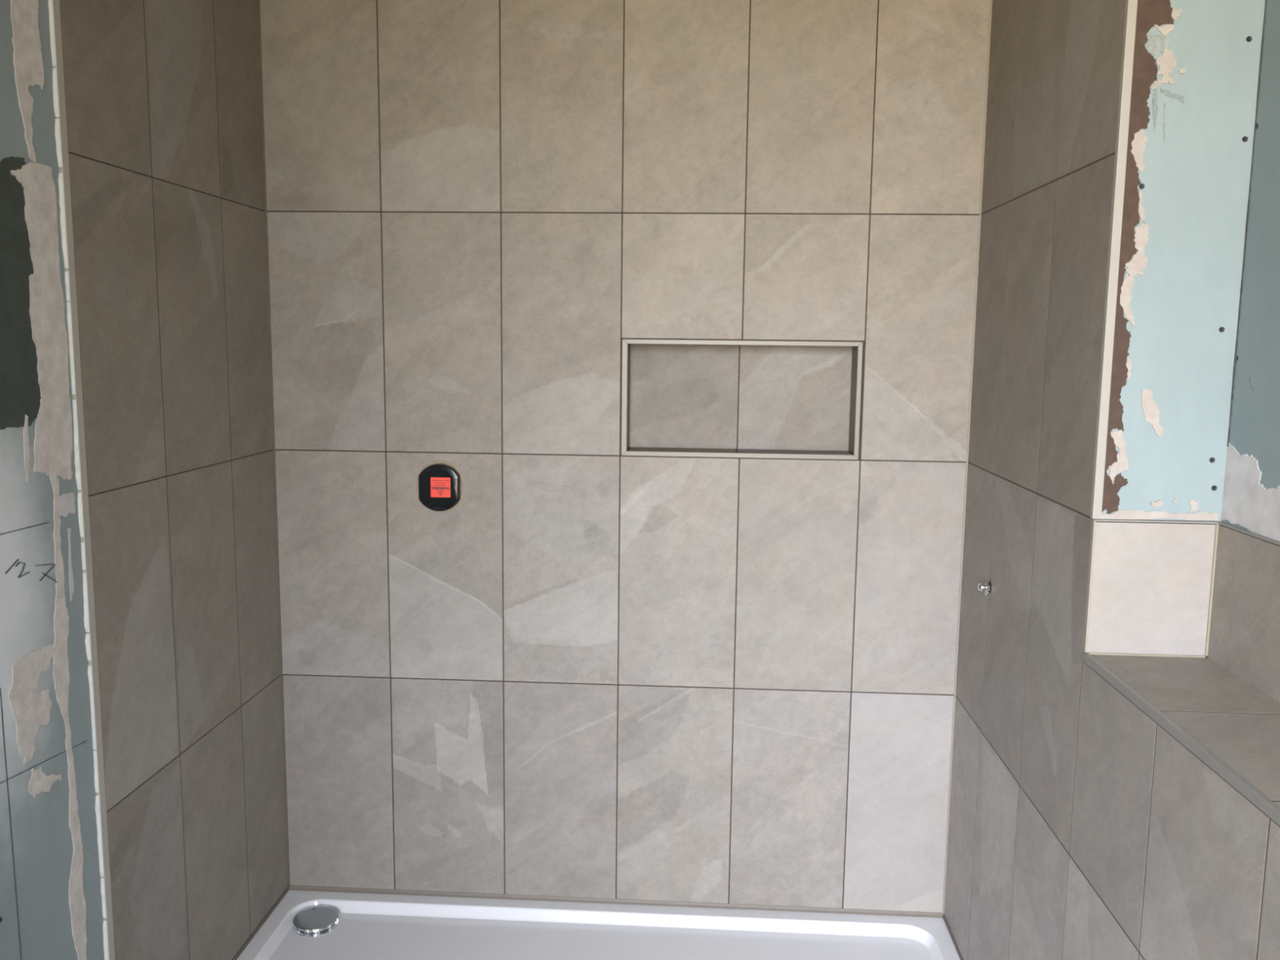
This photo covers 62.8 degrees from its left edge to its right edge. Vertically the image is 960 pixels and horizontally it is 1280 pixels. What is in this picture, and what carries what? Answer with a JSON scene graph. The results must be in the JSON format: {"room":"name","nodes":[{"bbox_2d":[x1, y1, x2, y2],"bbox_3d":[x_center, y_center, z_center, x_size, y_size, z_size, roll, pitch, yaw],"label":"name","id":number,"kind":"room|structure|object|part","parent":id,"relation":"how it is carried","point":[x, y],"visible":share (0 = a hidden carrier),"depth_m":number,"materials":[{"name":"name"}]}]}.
{"room":"building under construction","nodes":[
{"label":"building under construction","id":0,"kind":"room"},
{"bbox_2d":[0,0,288,959],"bbox_3d":[-1.170,0.113,0.679,0.208,2.646,4.101,1,8,3],"label":"wall","id":1,"kind":"structure","parent":0,"point":[143,799],"depth_m":2.05,"materials":[{"name":"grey tile"}]},
{"bbox_3d":[-1.000,-0.064,1.871,0.008,2.604,0.019,1,8,3],"label":"edge trim","id":2,"kind":"part","parent":1,"relation":"part of","materials":[{"name":"silver metal"}]},
{"bbox_2d":[257,0,992,917],"bbox_3d":[0.052,-0.146,2.750,2.400,2.646,0.227,1,8,3],"label":"wall","id":3,"kind":"structure","parent":0,"point":[681,295],"depth_m":2.66,"materials":[{"name":"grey tile"}]},
{"bbox_2d":[416,459,465,512],"bbox_3d":[-0.512,0.017,2.688,0.128,0.137,0.026,1,8,3],"label":"guard","id":4,"kind":"object","parent":3,"relation":"attached to","point":[438,481],"visible":1,"depth_m":2.68,"materials":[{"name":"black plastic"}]},
{"bbox_3d":[-0.515,0.021,2.677,0.080,0.098,0.001,1,8,3],"label":"raised panel","id":5,"kind":"part","parent":4,"relation":"part of","materials":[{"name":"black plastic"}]},
{"bbox_3d":[-0.039,-0.208,2.643,0.014,0.292,0.010,1,8,3],"label":"frame trim","id":6,"kind":"part","parent":3,"relation":"part of","materials":[{"name":"silver metal"}]},
{"bbox_3d":[0.250,-0.063,2.645,0.595,0.012,0.010,1,8,3],"label":"frame trim","id":7,"kind":"part","parent":3,"relation":"part of","materials":[{"name":"silver metal"}]},
{"bbox_3d":[0.253,-0.342,2.608,0.595,0.011,0.010,1,8,3],"label":"frame trim","id":8,"kind":"part","parent":3,"relation":"part of","materials":[{"name":"silver metal"}]},
{"bbox_3d":[0.543,-0.196,2.610,0.011,0.292,0.010,1,8,3],"label":"frame trim","id":9,"kind":"part","parent":3,"relation":"part of","materials":[{"name":"silver metal"}]},
{"bbox_2d":[942,0,1279,959],"bbox_3d":[0.969,0.072,1.182,0.481,2.646,2.842,1,8,3],"label":"wall","id":10,"kind":"structure","parent":0,"point":[1115,791],"depth_m":1.77,"materials":[{"name":"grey tile"}]},
{"bbox_2d":[977,579,991,595],"bbox_3d":[0.785,0.244,2.387,0.029,0.040,0.027,1,8,3],"label":"pipe stub","id":11,"kind":"object","parent":10,"relation":"attached to","point":[987,587],"visible":1,"depth_m":2.38,"materials":[{"name":"silver metal"}]},
{"bbox_3d":[0.765,0.181,1.784,0.003,0.230,0.010,1,8,3],"label":"edge trim","id":12,"kind":"part","parent":10,"relation":"part of","materials":[{"name":"metal"}]},
{"bbox_3d":[0.781,-0.627,1.685,0.015,1.396,0.012,1,8,3],"label":"edge trim","id":13,"kind":"part","parent":10,"relation":"part of","materials":[{"name":"metal"}]},
{"bbox_3d":[0.872,0.069,1.764,0.212,0.003,0.013,1,8,3],"label":"edge trim","id":14,"kind":"part","parent":10,"relation":"part of","materials":[{"name":"metal"}]},
{"bbox_3d":[0.706,0.433,0.818,0.008,0.015,1.996,1,8,3],"label":"edge trim","id":15,"kind":"part","parent":10,"relation":"part of","materials":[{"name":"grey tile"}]},
{"bbox_2d":[1207,0,1279,702],"bbox_3d":[1.010,0.209,0.146,0.276,2.646,3.281,1,8,3],"label":"wall","id":16,"kind":"structure","parent":0,"point":[1244,637],"depth_m":1.65,"materials":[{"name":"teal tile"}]},
{"bbox_3d":[0.913,0.201,0.769,0.012,0.003,1.984,1,8,3],"label":"edge trim","id":17,"kind":"part","parent":16,"relation":"part of","materials":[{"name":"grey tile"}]},
{"bbox_3d":[-0.114,1.515,0.850,2.850,0.154,4.600,1,8,3],"label":"floor","id":18,"kind":"structure","parent":0,"visible":0},
{"bbox_2d":[236,889,959,959],"bbox_3d":[-0.106,1.213,2.395,1.764,0.040,0.858,1,8,3],"label":"shower tray","id":19,"kind":"object","parent":18,"relation":"on","point":[371,926],"visible":0.88,"depth_m":2.72,"materials":[{"name":"white plastic"}]},
{"bbox_2d":[292,905,339,937],"bbox_3d":[-0.849,1.153,2.745,0.117,0.024,0.117,1,8,3],"label":"shower drain","id":20,"kind":"object","parent":19,"relation":"on","point":[320,920],"visible":1,"depth_m":2.73,"materials":[{"name":"silver metal"}]}
]}

